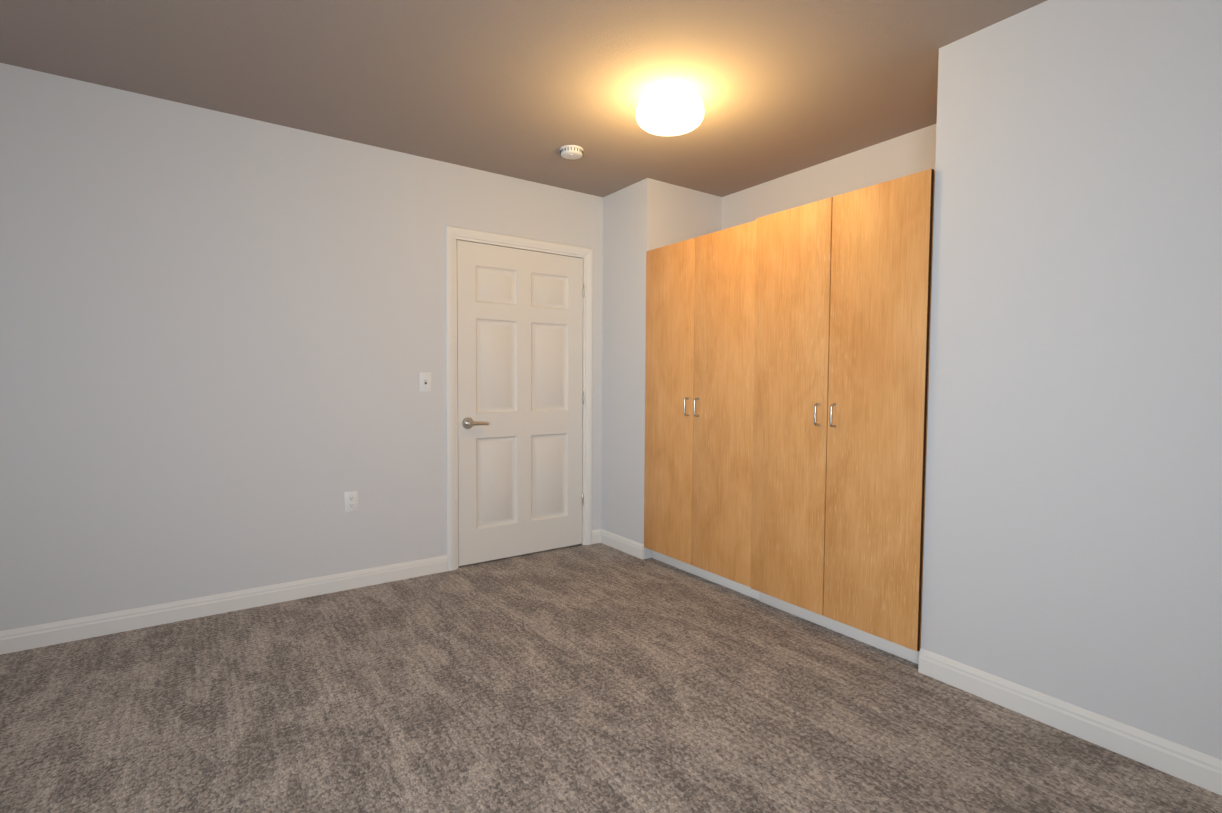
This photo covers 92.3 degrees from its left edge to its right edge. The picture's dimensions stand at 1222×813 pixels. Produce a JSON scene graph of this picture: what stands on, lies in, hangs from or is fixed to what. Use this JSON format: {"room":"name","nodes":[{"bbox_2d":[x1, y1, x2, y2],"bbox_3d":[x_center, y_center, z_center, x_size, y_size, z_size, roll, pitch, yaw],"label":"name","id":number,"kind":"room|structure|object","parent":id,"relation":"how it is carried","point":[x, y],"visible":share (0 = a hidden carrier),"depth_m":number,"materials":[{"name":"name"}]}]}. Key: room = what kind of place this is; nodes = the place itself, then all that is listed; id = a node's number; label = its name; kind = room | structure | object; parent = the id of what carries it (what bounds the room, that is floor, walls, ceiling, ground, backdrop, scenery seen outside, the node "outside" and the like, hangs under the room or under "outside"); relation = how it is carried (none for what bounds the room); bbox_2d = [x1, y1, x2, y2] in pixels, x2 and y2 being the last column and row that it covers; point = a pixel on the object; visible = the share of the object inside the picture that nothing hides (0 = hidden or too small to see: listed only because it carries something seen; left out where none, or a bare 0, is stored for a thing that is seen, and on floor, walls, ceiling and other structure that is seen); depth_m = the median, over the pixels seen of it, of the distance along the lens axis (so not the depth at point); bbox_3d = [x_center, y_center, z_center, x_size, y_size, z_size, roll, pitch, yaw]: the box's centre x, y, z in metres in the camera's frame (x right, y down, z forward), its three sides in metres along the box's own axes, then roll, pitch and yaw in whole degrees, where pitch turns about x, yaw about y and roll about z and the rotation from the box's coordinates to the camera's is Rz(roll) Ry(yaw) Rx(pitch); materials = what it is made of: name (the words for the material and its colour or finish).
{"room":"bedroom","nodes":[
{"label":"bedroom","id":0,"kind":"room"},
{"bbox_2d":[0,63,602,630],"bbox_3d":[-2.119,-0.197,2.789,4.948,2.440,0.120,-1,3,-35],"label":"wall","id":1,"kind":"structure","parent":0,"point":[222,341],"depth_m":2.85,"materials":[{"name":"white paint"}]},
{"bbox_2d":[0,555,447,654],"bbox_3d":[-2.501,0.988,2.494,3.696,0.095,0.014,-1,3,-35],"label":"baseboard","id":2,"kind":"structure","parent":1,"relation":"attached to","point":[38,636],"depth_m":2.85,"materials":[{"name":"white paint"}]},
{"bbox_2d":[344,491,357,512],"bbox_3d":[-1.429,0.525,3.232,0.070,0.115,0.008,-1,3,-35],"label":"duplex electrical outlet","id":3,"kind":"object","parent":1,"relation":"attached to","point":[351,500],"visible":1,"depth_m":3.23,"materials":[{"name":"white plastic"}]},
{"bbox_2d":[419,372,431,391],"bbox_3d":[-1.084,-0.143,3.437,0.070,0.115,0.019,-1,3,-35],"label":"light switch","id":4,"kind":"object","parent":1,"relation":"attached to","point":[425,381],"visible":1,"depth_m":3.44,"materials":[{"name":"white plastic"}]},
{"bbox_2d":[445,225,592,570],"bbox_3d":[-0.592,-0.051,3.864,1.045,2.072,0.138,-1,3,-35],"label":"door frame","id":5,"kind":"structure","parent":1,"relation":"attached to","point":[453,234],"depth_m":3.59,"materials":[{"name":"white paint"}]},
{"bbox_2d":[457,240,583,565],"bbox_3d":[-0.551,-0.017,3.815,0.904,1.985,0.103,-1,3,-35],"label":"entry door","id":6,"kind":"structure","parent":1,"relation":"in","point":[520,352],"depth_m":3.80,"materials":[{"name":"white paint"}]},
{"bbox_2d":[0,0,1046,196],"bbox_3d":[-0.517,-1.365,1.155,5.733,0.060,4.540,-1,3,-35],"label":"ceiling","id":7,"kind":"structure","parent":0,"point":[527,90],"depth_m":2.42,"materials":[{"name":"beige paint"}]},
{"bbox_2d":[560,145,583,159],"bbox_3d":[-0.219,-1.407,3.263,0.132,0.040,0.132,-1,3,-35],"label":"smoke detector","id":8,"kind":"object","parent":7,"relation":"attached to","point":[572,152],"visible":1,"depth_m":3.22,"materials":[{"name":"white plastic"}]},
{"bbox_2d":[636,81,704,135],"bbox_3d":[0.264,-1.323,2.629,0.306,0.147,0.306,-1,3,-35],"label":"flush-mount light","id":9,"kind":"object","parent":7,"relation":"attached to","point":[672,108],"visible":1,"depth_m":2.53,"materials":[{"name":"white glass"}]},
{"bbox_2d":[0,543,1221,812],"bbox_3d":[-0.532,1.132,1.267,5.733,0.060,4.540,-1,3,-35],"label":"floor","id":10,"kind":"structure","parent":0,"point":[598,677],"depth_m":2.02,"materials":[{"name":"carpet"}]},
{"bbox_2d":[644,220,758,599],"bbox_3d":[0.708,0.018,3.554,0.636,1.978,0.903,-1,3,-35],"label":"wardrobe","id":11,"kind":"object","parent":10,"relation":"on","point":[700,341],"visible":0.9,"depth_m":3.33,"materials":[{"name":"brown wood"}]},
{"bbox_2d":[750,169,934,663],"bbox_3d":[1.211,0.050,2.824,0.636,1.984,0.868,-1,3,-35],"label":"wardrobe","id":12,"kind":"object","parent":10,"relation":"on","point":[843,286],"visible":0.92,"depth_m":2.58,"materials":[{"name":"brown wood"}]},
{"bbox_2d":[601,183,635,539],"bbox_3d":[0.060,-0.242,4.096,0.120,2.440,0.495,-1,3,-35],"label":"wall","id":13,"kind":"structure","parent":0,"point":[618,305],"depth_m":4.00,"materials":[{"name":"white paint"}]},
{"bbox_2d":[592,529,643,558],"bbox_3d":[0.036,0.936,3.991,0.088,0.095,0.493,-1,3,-35],"label":"baseboard","id":14,"kind":"structure","parent":13,"relation":"attached to","point":[624,544],"depth_m":4.02,"materials":[{"name":"white paint"}]},
{"bbox_2d":[633,178,721,558],"bbox_3d":[0.509,-0.236,4.036,0.785,2.440,0.120,-1,3,-35],"label":"wall","id":15,"kind":"structure","parent":0,"point":[667,214],"depth_m":3.82,"materials":[{"name":"white paint"}]},
{"bbox_2d":[721,124,936,229],"bbox_3d":[1.329,-0.205,3.451,0.120,2.440,1.783,-1,3,-35],"label":"wall","id":16,"kind":"structure","parent":0,"point":[913,152],"depth_m":3.36,"materials":[{"name":"white paint"}]},
{"bbox_2d":[921,34,972,658],"bbox_3d":[1.606,-0.160,2.483,0.785,2.440,0.120,-1,3,-35],"label":"wall","id":17,"kind":"structure","parent":0,"point":[949,225],"depth_m":2.25,"materials":[{"name":"white paint"}]},
{"bbox_2d":[952,0,1221,759],"bbox_3d":[1.951,-0.111,1.417,0.120,2.440,2.022,-1,3,-35],"label":"wall","id":18,"kind":"structure","parent":0,"point":[1088,566],"depth_m":1.87,"materials":[{"name":"white paint"}]},
{"bbox_2d":[918,648,1221,795],"bbox_3d":[1.809,1.056,1.545,0.014,0.095,1.982,-1,3,-35],"label":"baseboard","id":19,"kind":"structure","parent":18,"relation":"attached to","point":[1195,767],"depth_m":1.90,"materials":[{"name":"white paint"}]}
]}

